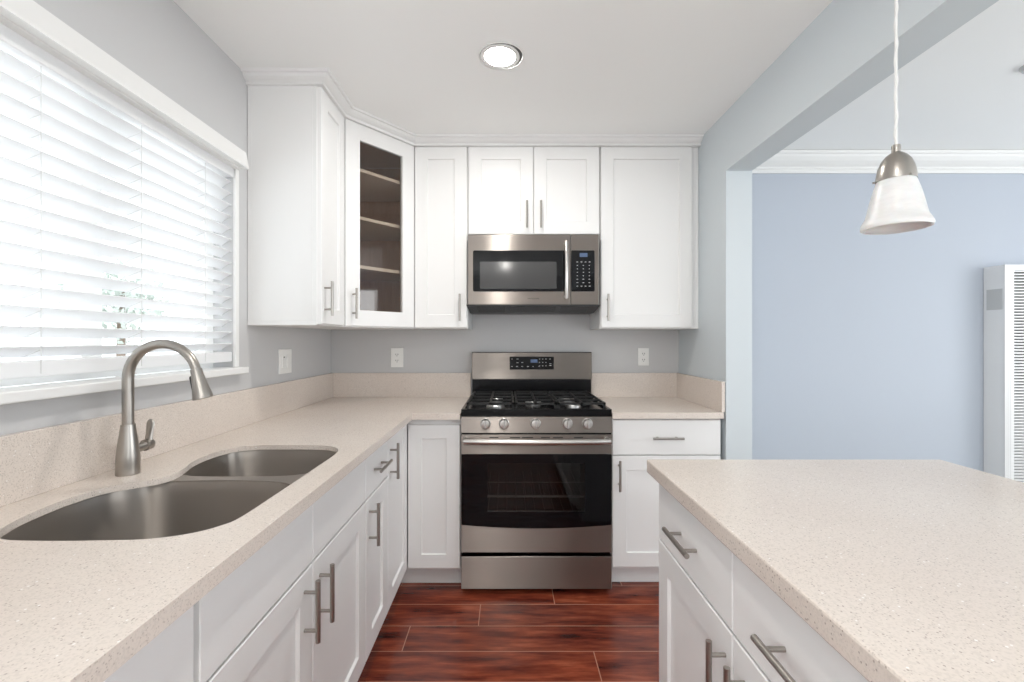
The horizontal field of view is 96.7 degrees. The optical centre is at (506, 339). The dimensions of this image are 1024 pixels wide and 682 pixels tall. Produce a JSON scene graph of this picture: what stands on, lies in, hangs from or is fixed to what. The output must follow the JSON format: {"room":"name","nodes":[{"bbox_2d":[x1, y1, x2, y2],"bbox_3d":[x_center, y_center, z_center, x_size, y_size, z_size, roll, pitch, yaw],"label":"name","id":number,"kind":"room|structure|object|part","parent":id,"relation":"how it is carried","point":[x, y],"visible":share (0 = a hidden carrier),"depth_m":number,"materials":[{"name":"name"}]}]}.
{"room":"kitchen","nodes":[
{"label":"kitchen","id":0,"kind":"room"},
{"bbox_2d":[0,0,330,435],"bbox_3d":[-1.207,0.064,-0.130,0.140,2.438,6.340,0,0,0],"label":"wall","id":1,"kind":"structure","parent":0,"point":[156,40],"depth_m":1.63,"materials":[{"name":"paint"}]},
{"bbox_2d":[0,141,212,386],"bbox_3d":[-1.242,-0.297,1.334,0.050,0.824,1.108,0,0,0],"label":"window","id":2,"kind":"structure","parent":1,"relation":"in","point":[67,323],"depth_m":1.32,"materials":[{"name":"glass"}]},
{"bbox_2d":[0,0,248,366],"bbox_3d":[-1.103,-0.332,1.321,0.067,0.894,1.182,0,0,0],"label":"window frame","id":3,"kind":"structure","parent":1,"relation":"in","point":[30,20],"depth_m":1.29,"materials":[{"name":"paint"}]},
{"bbox_2d":[0,23,233,379],"bbox_3d":[-1.161,-0.308,1.335,0.064,0.799,1.101,0,0,0],"label":"window blind","id":4,"kind":"object","parent":3,"relation":"attached to","point":[39,90],"visible":0.98,"depth_m":1.28,"materials":[{"name":"white plastic"}]},
{"bbox_3d":[-1.162,-0.292,1.110,0.052,0.750,0.002,0,0,0],"label":"ladder cord","id":5,"kind":"part","parent":4,"relation":"part of","materials":[{"name":"white fabric"}]},
{"bbox_3d":[-1.163,0.071,1.335,0.050,0.040,1.101,0,0,0],"label":"rail","id":6,"kind":"part","parent":4,"relation":"part of","materials":[{"name":"white plastic"}]},
{"bbox_3d":[-1.162,-0.292,1.416,0.052,0.750,0.002,0,0,0],"label":"ladder cord","id":7,"kind":"part","parent":4,"relation":"part of","materials":[{"name":"white fabric"}]},
{"bbox_3d":[-1.162,-0.292,1.716,0.052,0.750,0.002,0,0,0],"label":"ladder cord","id":8,"kind":"part","parent":4,"relation":"part of","materials":[{"name":"white fabric"}]},
{"bbox_2d":[0,367,248,404],"bbox_3d":[-1.156,0.129,1.337,0.122,0.027,1.193,0,0,0],"label":"window sill","id":9,"kind":"structure","parent":1,"relation":"attached to","point":[24,393],"depth_m":1.22,"materials":[{"name":"paint"}]},
{"bbox_2d":[0,373,332,506],"bbox_3d":[-1.125,0.292,0.869,0.020,0.154,4.138,0,0,0],"label":"backsplash","id":10,"kind":"structure","parent":1,"relation":"attached to","point":[33,462],"depth_m":1.29,"materials":[{"name":"stone"}]},
{"bbox_2d":[278,349,291,373],"bbox_3d":[-1.131,0.111,2.325,0.011,0.124,0.128,0,0,0],"label":"switch plate","id":11,"kind":"object","parent":1,"relation":"attached to","point":[284,355],"visible":1,"depth_m":2.31,"materials":[{"name":"white plastic"}]},
{"bbox_2d":[248,86,344,326],"bbox_3d":[-0.954,-0.591,2.135,0.363,1.056,0.291,0,0,0],"label":"upper cabinet","id":12,"kind":"object","parent":1,"relation":"attached to","point":[296,134],"visible":1,"depth_m":1.99,"materials":[{"name":"paint"}]},
{"bbox_3d":[-0.792,-0.182,2.025,0.041,0.154,0.012,0,0,0],"label":"handle","id":13,"kind":"part","parent":12,"relation":"part of","materials":[{"name":"silver metal"}]},
{"bbox_3d":[-0.822,-0.589,2.135,0.020,1.039,0.282,0,0,0],"label":"door","id":14,"kind":"part","parent":12,"relation":"part of","materials":[{"name":"paint"}]},
{"bbox_2d":[291,118,420,329],"bbox_3d":[-0.833,-0.591,2.608,0.600,1.056,0.656,0,0,0],"label":"upper cabinet","id":15,"kind":"object","parent":1,"relation":"attached to","point":[379,167],"visible":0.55,"depth_m":2.58,"materials":[{"name":"paint"}]},
{"bbox_3d":[-0.767,-0.182,2.298,0.041,0.154,0.012,0,0,39],"label":"handle","id":16,"kind":"part","parent":15,"relation":"part of","materials":[{"name":"silver metal"}]},
{"bbox_3d":[-0.678,-0.589,2.451,0.020,1.039,0.433,0,0,40],"label":"door","id":17,"kind":"part","parent":15,"relation":"part of","materials":[{"name":"paint"}]},
{"bbox_2d":[360,168,399,201],"bbox_3d":[-0.837,-0.891,2.609,0.544,0.017,0.606,0,0,0],"label":"shelf","id":18,"kind":"object","parent":15,"relation":"attached to","point":[374,187],"depth_m":2.66,"materials":[{"name":"beige wood"}]},
{"bbox_2d":[360,216,399,240],"bbox_3d":[-0.837,-0.639,2.609,0.544,0.017,0.606,0,0,0],"label":"shelf","id":19,"kind":"object","parent":15,"relation":"attached to","point":[370,229],"depth_m":2.63,"materials":[{"name":"beige wood"}]},
{"bbox_2d":[360,265,399,280],"bbox_3d":[-0.837,-0.383,2.609,0.544,0.017,0.606,0,0,0],"label":"shelf","id":20,"kind":"object","parent":15,"relation":"attached to","point":[367,273],"depth_m":2.62,"materials":[{"name":"beige wood"}]},
{"bbox_2d":[358,582,658,681],"bbox_3d":[-0.024,1.308,1.070,2.527,0.050,3.940,0,0,0],"label":"floor","id":21,"kind":"structure","parent":0,"point":[429,632],"depth_m":1.97,"materials":[{"name":"red wood"}]},
{"bbox_2d":[103,606,192,681],"bbox_3d":[-0.799,0.842,0.295,0.668,0.882,0.890,0,0,0],"label":"base cabinet","id":22,"kind":"object","parent":21,"relation":"on","point":[168,657],"visible":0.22,"depth_m":0.68,"materials":[{"name":"paint"}]},
{"bbox_2d":[193,460,364,681],"bbox_3d":[-0.799,0.842,1.185,0.668,0.882,0.886,0,0,0],"label":"base cabinet","id":23,"kind":"object","parent":21,"relation":"on","point":[294,610],"visible":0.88,"depth_m":1.11,"materials":[{"name":"paint"}]},
{"bbox_3d":[-0.515,0.493,0.965,0.020,0.165,0.432,0,0,0],"label":"false drawer","id":24,"kind":"part","parent":23,"relation":"part of","materials":[{"name":"paint"}]},
{"bbox_3d":[-0.515,0.870,0.965,0.020,0.576,0.432,0,0,0],"label":"door","id":25,"kind":"part","parent":23,"relation":"part of","materials":[{"name":"paint"}]},
{"bbox_3d":[-0.485,0.678,1.134,0.041,0.154,0.012,0,0,0],"label":"handle","id":26,"kind":"part","parent":23,"relation":"part of","materials":[{"name":"silver metal"}]},
{"bbox_3d":[-0.485,0.683,1.226,0.041,0.154,0.012,0,0,0],"label":"handle","id":27,"kind":"part","parent":23,"relation":"part of","materials":[{"name":"silver metal"}]},
{"bbox_3d":[-0.515,0.870,1.405,0.020,0.576,0.441,0,0,0],"label":"door","id":28,"kind":"part","parent":23,"relation":"part of","materials":[{"name":"paint"}]},
{"bbox_3d":[-0.515,0.493,1.405,0.020,0.165,0.441,0,0,0],"label":"false drawer","id":29,"kind":"part","parent":23,"relation":"part of","materials":[{"name":"paint"}]},
{"bbox_2d":[364,441,392,662],"bbox_3d":[-0.799,0.842,1.779,0.668,0.882,0.301,0,0,0],"label":"base cabinet","id":30,"kind":"object","parent":21,"relation":"on","point":[377,463],"visible":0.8,"depth_m":1.76,"materials":[{"name":"paint"}]},
{"bbox_3d":[-0.485,0.678,1.667,0.041,0.154,0.012,0,0,0],"label":"handle","id":31,"kind":"part","parent":30,"relation":"part of","materials":[{"name":"silver metal"}]},
{"bbox_3d":[-0.515,0.870,1.779,0.020,0.576,0.296,0,0,0],"label":"door","id":32,"kind":"part","parent":30,"relation":"part of","materials":[{"name":"paint"}]},
{"bbox_3d":[-0.515,0.493,1.779,0.020,0.165,0.296,0,0,0],"label":"drawer","id":33,"kind":"part","parent":30,"relation":"part of","materials":[{"name":"paint"}]},
{"bbox_3d":[-0.485,0.493,1.779,0.041,0.012,0.154,0,0,0],"label":"handle","id":34,"kind":"part","parent":30,"relation":"part of","materials":[{"name":"silver metal"}]},
{"bbox_2d":[386,419,461,610],"bbox_3d":[-0.685,0.842,2.433,0.896,0.882,1.005,0,0,0],"label":"base cabinet","id":35,"kind":"object","parent":21,"relation":"on","point":[424,475],"visible":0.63,"depth_m":2.30,"materials":[{"name":"paint"}]},
{"bbox_2d":[0,397,468,681],"bbox_3d":[-0.685,0.385,0.869,0.900,0.031,4.138,0,0,0],"label":"countertop","id":36,"kind":"structure","parent":35,"relation":"on","point":[71,611],"depth_m":0.78,"materials":[{"name":"stone"}]},
{"bbox_2d":[115,339,213,476],"bbox_3d":[-0.940,0.184,1.277,0.259,0.370,0.110,0,0,0],"label":"kitchen faucet","id":37,"kind":"object","parent":36,"relation":"on","point":[128,457],"visible":1,"depth_m":1.24,"materials":[{"name":"silver metal"}]},
{"bbox_3d":[-1.040,0.266,1.322,0.026,0.067,0.018,0,0,0],"label":"lever","id":38,"kind":"part","parent":37,"relation":"part of","materials":[{"name":"silver metal"}]},
{"bbox_3d":[-0.949,0.117,1.250,0.212,0.235,0.028,0,0,0],"label":"spout","id":39,"kind":"part","parent":37,"relation":"part of","materials":[{"name":"silver metal"}]},
{"bbox_2d":[0,450,336,540],"bbox_3d":[-0.790,0.498,1.217,0.522,0.224,0.817,0,0,0],"label":"sink","id":40,"kind":"object","parent":36,"relation":"in","point":[217,491],"visible":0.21,"depth_m":1.24,"materials":[{"name":"grey metal"}]},
{"bbox_3d":[-0.786,0.495,1.037,0.486,0.217,0.426,0,0,0],"label":"bowl","id":41,"kind":"part","parent":40,"relation":"part of","materials":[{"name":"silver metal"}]},
{"bbox_3d":[-0.758,0.487,1.441,0.427,0.202,0.327,0,0,0],"label":"bowl","id":42,"kind":"part","parent":40,"relation":"part of","materials":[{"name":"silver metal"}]},
{"bbox_3d":[-0.485,0.525,1.968,0.041,0.154,0.012,0,0,0],"label":"handle","id":43,"kind":"part","parent":35,"relation":"part of","materials":[{"name":"silver metal"}]},
{"bbox_3d":[-0.515,0.784,2.116,0.020,0.747,0.367,0,0,0],"label":"door","id":44,"kind":"part","parent":35,"relation":"part of","materials":[{"name":"paint"}]},
{"bbox_3d":[-0.370,0.795,2.312,0.264,0.725,0.020,0,0,0],"label":"door","id":45,"kind":"part","parent":35,"relation":"part of","materials":[{"name":"paint"}]},
{"bbox_2d":[461,352,611,588],"bbox_3d":[0.151,0.681,2.564,0.764,1.204,0.706,0,0,0],"label":"gas range","id":46,"kind":"object","parent":21,"relation":"on","point":[536,442],"visible":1,"depth_m":2.28,"materials":[{"name":"silver metal"}]},
{"bbox_3d":[-0.108,0.420,2.268,0.052,0.052,0.029,0,0,0],"label":"knob","id":47,"kind":"part","parent":46,"relation":"part of","materials":[{"name":"silver metal"}]},
{"bbox_3d":[-0.062,0.354,2.440,0.096,0.015,0.096,0,0,0],"label":"burner","id":48,"kind":"part","parent":46,"relation":"part of","materials":[{"name":"silver metal"}]},
{"bbox_3d":[-0.015,0.420,2.268,0.052,0.052,0.029,0,0,0],"label":"knob","id":49,"kind":"part","parent":46,"relation":"part of","materials":[{"name":"silver metal"}]},
{"bbox_3d":[0.155,0.148,2.862,0.278,0.081,0.002,0,0,0],"label":"display panel","id":50,"kind":"part","parent":46,"relation":"part of","materials":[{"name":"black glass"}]},
{"bbox_3d":[0.142,0.420,2.268,0.052,0.052,0.029,0,0,0],"label":"knob","id":51,"kind":"part","parent":46,"relation":"part of","materials":[{"name":"silver metal"}]},
{"bbox_3d":[0.148,1.171,2.300,0.757,0.164,0.035,0,0,0],"label":"storage drawer","id":52,"kind":"part","parent":46,"relation":"part of","materials":[{"name":"silver metal"}]},
{"bbox_2d":[461,434,611,551],"bbox_3d":[0.148,0.773,2.523,0.757,0.592,0.625,0,0,0],"label":"oven","id":53,"kind":"object","parent":46,"relation":"in","point":[520,492],"depth_m":2.28,"materials":[{"name":"silver metal"}]},
{"bbox_3d":[0.148,0.472,2.305,0.753,0.010,0.036,0,0,0],"label":"edge trim","id":54,"kind":"part","parent":46,"relation":"part of","materials":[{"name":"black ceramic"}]},
{"bbox_2d":[461,395,611,415],"bbox_3d":[0.148,0.369,2.571,0.757,0.038,0.577,0,0,0],"label":"cooktop","id":55,"kind":"object","parent":46,"relation":"in","point":[514,409],"depth_m":2.28,"materials":[{"name":"black metal"}]},
{"bbox_3d":[0.148,0.428,2.305,0.757,0.079,0.056,0,0,0],"label":"control panel","id":56,"kind":"part","parent":46,"relation":"part of","materials":[{"name":"silver metal"}]},
{"bbox_3d":[0.302,0.420,2.268,0.052,0.052,0.029,0,0,0],"label":"knob","id":57,"kind":"part","parent":46,"relation":"part of","materials":[{"name":"silver metal"}]},
{"bbox_3d":[0.355,0.354,2.440,0.080,0.015,0.080,0,0,0],"label":"burner","id":58,"kind":"part","parent":46,"relation":"part of","materials":[{"name":"silver metal"}]},
{"bbox_3d":[0.402,0.420,2.268,0.052,0.052,0.029,0,0,0],"label":"knob","id":59,"kind":"part","parent":46,"relation":"part of","materials":[{"name":"silver metal"}]},
{"bbox_2d":[610,419,719,581],"bbox_3d":[0.813,0.842,2.605,0.562,0.882,0.661,0,0,0],"label":"base cabinet","id":60,"kind":"object","parent":21,"relation":"on","point":[635,493],"visible":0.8,"depth_m":2.31,"materials":[{"name":"paint"}]},
{"bbox_3d":[0.568,0.687,2.295,0.012,0.154,0.041,0,0,0],"label":"handle","id":61,"kind":"part","parent":60,"relation":"part of","materials":[{"name":"silver metal"}]},
{"bbox_2d":[598,397,723,418],"bbox_3d":[0.812,0.385,2.615,0.564,0.031,0.646,0,0,0],"label":"countertop","id":62,"kind":"structure","parent":60,"relation":"on","point":[622,407],"depth_m":2.40,"materials":[{"name":"stone"}]},
{"bbox_3d":[0.812,0.498,2.325,0.550,0.176,0.020,0,0,0],"label":"drawer","id":63,"kind":"part","parent":60,"relation":"part of","materials":[{"name":"paint"}]},
{"bbox_3d":[0.812,0.875,2.325,0.550,0.565,0.020,0,0,0],"label":"door","id":64,"kind":"part","parent":60,"relation":"part of","materials":[{"name":"paint"}]},
{"bbox_3d":[0.812,0.498,2.296,0.154,0.012,0.041,0,0,0],"label":"handle","id":65,"kind":"part","parent":60,"relation":"part of","materials":[{"name":"silver metal"}]},
{"bbox_2d":[659,484,868,681],"bbox_3d":[0.850,0.847,0.911,0.880,0.873,0.882,0,0,0],"label":"base cabinet","id":66,"kind":"object","parent":21,"relation":"on","point":[719,621],"visible":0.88,"depth_m":0.95,"materials":[{"name":"paint"}]},
{"bbox_3d":[0.430,0.502,1.129,0.041,0.012,0.154,0,0,0],"label":"handle","id":67,"kind":"part","parent":66,"relation":"part of","materials":[{"name":"silver metal"}]},
{"bbox_3d":[0.460,0.502,1.129,0.020,0.166,0.440,0,0,0],"label":"drawer","id":68,"kind":"part","parent":66,"relation":"part of","materials":[{"name":"paint"}]},
{"bbox_3d":[0.460,0.875,1.129,0.020,0.567,0.440,0,0,0],"label":"door","id":69,"kind":"part","parent":66,"relation":"part of","materials":[{"name":"paint"}]},
{"bbox_3d":[0.430,0.698,0.938,0.041,0.154,0.012,0,0,0],"label":"handle","id":70,"kind":"part","parent":66,"relation":"part of","materials":[{"name":"silver metal"}]},
{"bbox_3d":[0.430,0.698,0.861,0.041,0.154,0.012,0,0,0],"label":"handle","id":71,"kind":"part","parent":66,"relation":"part of","materials":[{"name":"silver metal"}]},
{"bbox_3d":[0.460,0.875,0.690,0.020,0.567,0.434,0,0,0],"label":"door","id":72,"kind":"part","parent":66,"relation":"part of","materials":[{"name":"paint"}]},
{"bbox_3d":[0.430,0.502,0.690,0.041,0.012,0.154,0,0,0],"label":"handle","id":73,"kind":"part","parent":66,"relation":"part of","materials":[{"name":"silver metal"}]},
{"bbox_3d":[0.460,0.502,0.690,0.020,0.166,0.434,0,0,0],"label":"drawer","id":74,"kind":"part","parent":66,"relation":"part of","materials":[{"name":"paint"}]},
{"bbox_3d":[0.850,0.847,-0.001,0.880,0.873,0.938,0,0,0],"label":"cabinet","id":75,"kind":"object","parent":21,"relation":"on","visible":0},
{"bbox_2d":[647,460,1023,681],"bbox_3d":[0.882,0.389,0.426,0.905,0.040,1.953,0,0,0],"label":"countertop","id":76,"kind":"structure","parent":75,"relation":"on","point":[910,570],"depth_m":0.80,"materials":[{"name":"stone"}]},
{"bbox_2d":[173,0,1023,149],"bbox_3d":[1.956,-1.204,-0.130,6.487,0.097,6.340,0,0,0],"label":"ceiling","id":77,"kind":"structure","parent":0,"point":[587,66],"depth_m":1.92,"materials":[{"name":"paint"}]},
{"bbox_2d":[478,41,523,69],"bbox_3d":[-0.024,-1.151,1.854,0.186,0.009,0.186,0,0,0],"label":"recessed light","id":78,"kind":"object","parent":77,"relation":"in","point":[498,55],"visible":1,"depth_m":1.84,"materials":[{"name":"paint"}]},
{"bbox_2d":[860,0,935,234],"bbox_3d":[0.855,-0.699,1.000,0.127,0.910,0.127,0,0,0],"label":"pendant lamp","id":79,"kind":"object","parent":77,"relation":"hanging from","point":[898,203],"visible":1,"depth_m":0.98,"materials":[{"name":"white glass"}]},
{"bbox_3d":[0.855,-0.776,1.000,0.009,0.718,0.009,0,0,0],"label":"cord","id":80,"kind":"part","parent":79,"relation":"part of","materials":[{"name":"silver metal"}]},
{"bbox_3d":[0.855,-0.300,1.000,0.127,0.113,0.127,0,0,0],"label":"lamp shade","id":81,"kind":"part","parent":79,"relation":"part of","materials":[{"name":"white glass"}]},
{"bbox_2d":[1019,65,1023,73],"bbox_3d":[2.290,-1.180,1.975,0.090,0.024,0.090,0,0,0],"label":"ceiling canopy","id":82,"kind":"object","parent":77,"relation":"attached to","point":[1021,69],"visible":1,"depth_m":1.99,"materials":[{"name":"silver metal"}]},
{"bbox_2d":[331,174,1023,471],"bbox_3d":[1.982,0.045,2.990,6.237,2.475,0.100,0,0,0],"label":"wall","id":83,"kind":"structure","parent":0,"point":[865,347],"depth_m":2.94,"materials":[{"name":"paint"}]},
{"bbox_2d":[391,348,402,366],"bbox_3d":[-0.709,0.117,2.935,0.080,0.124,0.009,0,0,0],"label":"wall outlet","id":84,"kind":"object","parent":83,"relation":"attached to","point":[396,353],"visible":1,"depth_m":2.93,"materials":[{"name":"white plastic"}]},
{"bbox_2d":[394,352,399,356],"bbox_3d":[-0.709,0.097,2.933,0.033,0.028,0.003,0,0,0],"label":"receptacle","id":85,"kind":"object","parent":84,"relation":"attached to","point":[396,354],"depth_m":2.93,"materials":[{"name":"grey plastic"}]},
{"bbox_2d":[333,373,470,396],"bbox_3d":[-0.673,0.292,2.928,0.883,0.154,0.020,0,0,0],"label":"backsplash","id":86,"kind":"structure","parent":83,"relation":"attached to","point":[344,384],"depth_m":2.92,"materials":[{"name":"stone"}]},
{"bbox_2d":[414,147,471,329],"bbox_3d":[-0.383,-0.591,2.755,0.314,1.056,0.366,0,0,0],"label":"upper cabinet","id":87,"kind":"object","parent":83,"relation":"attached to","point":[440,173],"visible":0.9,"depth_m":2.61,"materials":[{"name":"paint"}]},
{"bbox_3d":[-0.268,-0.182,2.592,0.012,0.154,0.041,0,0,0],"label":"handle","id":88,"kind":"part","parent":87,"relation":"part of","materials":[{"name":"silver metal"}]},
{"bbox_2d":[240,68,703,147],"bbox_3d":[-0.077,-1.132,2.475,2.349,0.046,0.588,0,0,-18],"label":"crown molding","id":89,"kind":"structure","parent":83,"relation":"attached to","point":[319,77],"depth_m":2.56,"materials":[{"name":"paint"}]},
{"bbox_2d":[468,147,598,234],"bbox_3d":[0.155,-0.859,2.755,0.758,0.521,0.366,0,0,0],"label":"upper cabinet","id":90,"kind":"object","parent":83,"relation":"attached to","point":[512,190],"visible":0.75,"depth_m":2.61,"materials":[{"name":"paint"}]},
{"bbox_3d":[-0.036,-0.857,2.622,0.372,0.503,0.020,0,0,0],"label":"door","id":91,"kind":"part","parent":90,"relation":"part of","materials":[{"name":"paint"}]},
{"bbox_3d":[0.113,-0.712,2.592,0.012,0.154,0.041,0,0,0],"label":"handle","id":92,"kind":"part","parent":90,"relation":"part of","materials":[{"name":"silver metal"}]},
{"bbox_2d":[467,235,599,313],"bbox_3d":[0.149,-0.378,2.730,0.753,0.433,0.414,0,0,0],"label":"microwave","id":93,"kind":"object","parent":90,"relation":"attached to","point":[508,274],"visible":1,"depth_m":2.57,"materials":[{"name":"silver metal"}]},
{"bbox_3d":[0.069,-0.396,2.587,0.580,0.397,0.030,0,0,0],"label":"door","id":94,"kind":"part","parent":93,"relation":"part of","materials":[{"name":"silver metal"}]},
{"bbox_3d":[0.067,-0.387,2.572,0.518,0.232,0.002,0,0,0],"label":"door glass","id":95,"kind":"part","parent":93,"relation":"part of","materials":[{"name":"black glass"}]},
{"bbox_3d":[0.332,-0.392,2.550,0.021,0.328,0.053,0,0,0],"label":"handle","id":96,"kind":"part","parent":93,"relation":"part of","materials":[{"name":"silver metal"}]},
{"bbox_3d":[0.440,-0.396,2.587,0.159,0.397,0.030,0,0,0],"label":"control panel","id":97,"kind":"part","parent":93,"relation":"part of","materials":[{"name":"silver metal"}]},
{"bbox_3d":[0.193,-0.712,2.592,0.012,0.154,0.041,0,0,0],"label":"handle","id":98,"kind":"part","parent":90,"relation":"part of","materials":[{"name":"silver metal"}]},
{"bbox_3d":[0.342,-0.857,2.622,0.376,0.503,0.020,0,0,0],"label":"door","id":99,"kind":"part","parent":90,"relation":"part of","materials":[{"name":"paint"}]},
{"bbox_2d":[591,373,676,396],"bbox_3d":[0.812,0.292,2.928,0.556,0.154,0.020,0,0,0],"label":"backsplash","id":100,"kind":"structure","parent":83,"relation":"attached to","point":[602,384],"depth_m":2.92,"materials":[{"name":"stone"}]},
{"bbox_2d":[638,348,648,365],"bbox_3d":[0.881,0.112,2.935,0.070,0.114,0.009,0,0,0],"label":"wall outlet","id":101,"kind":"object","parent":83,"relation":"attached to","point":[643,353],"visible":1,"depth_m":2.93,"materials":[{"name":"white plastic"}]},
{"bbox_2d":[590,147,697,329],"bbox_3d":[0.822,-0.591,2.755,0.572,1.056,0.366,0,0,0],"label":"upper cabinet","id":102,"kind":"object","parent":83,"relation":"attached to","point":[648,196],"visible":0.92,"depth_m":2.62,"materials":[{"name":"paint"}]},
{"bbox_3d":[0.575,-0.182,2.592,0.012,0.154,0.041,0,0,0],"label":"handle","id":103,"kind":"part","parent":102,"relation":"part of","materials":[{"name":"silver metal"}]},
{"bbox_2d":[752,150,1023,173],"bbox_3d":[3.171,-1.131,2.896,3.858,0.117,0.088,0,0,0],"label":"trim","id":104,"kind":"structure","parent":83,"relation":"attached to","point":[784,161],"depth_m":2.89,"materials":[{"name":"paint"}]},
{"bbox_2d":[984,265,1023,482],"bbox_3d":[3.257,0.395,2.874,0.365,1.716,0.125,0,0,0],"label":"wall heater","id":105,"kind":"object","parent":83,"relation":"attached to","point":[1003,284],"visible":0.78,"depth_m":2.83,"materials":[{"name":"white metal"}]},
{"bbox_3d":[3.076,-0.252,2.871,0.002,0.130,0.094,0,0,0],"label":"rating plate","id":106,"kind":"part","parent":105,"relation":"part of","materials":[{"name":"silver metal"}]},
{"bbox_2d":[679,0,998,459],"bbox_3d":[1.176,0.045,-0.130,0.132,2.475,6.140,0,0,0],"label":"wall","id":107,"kind":"structure","parent":0,"point":[847,50],"depth_m":2.09,"materials":[{"name":"paint"}]},
{"bbox_2d":[677,373,724,411],"bbox_3d":[1.099,0.292,2.624,0.018,0.154,0.628,0,0,0],"label":"backsplash","id":108,"kind":"structure","parent":107,"relation":"attached to","point":[710,393],"depth_m":2.54,"materials":[{"name":"stone"}]},
{"label":"outside","id":109,"kind":"structure","parent":0,"visible":0},
{"bbox_2d":[52,259,178,376],"bbox_3d":[-4.593,0.215,5.379,1.104,2.539,1.101,0,0,0],"label":"tree","id":110,"kind":"object","parent":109,"point":[119,341],"visible":0.22,"depth_m":5.36,"materials":[{"name":"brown plant"}]}
]}

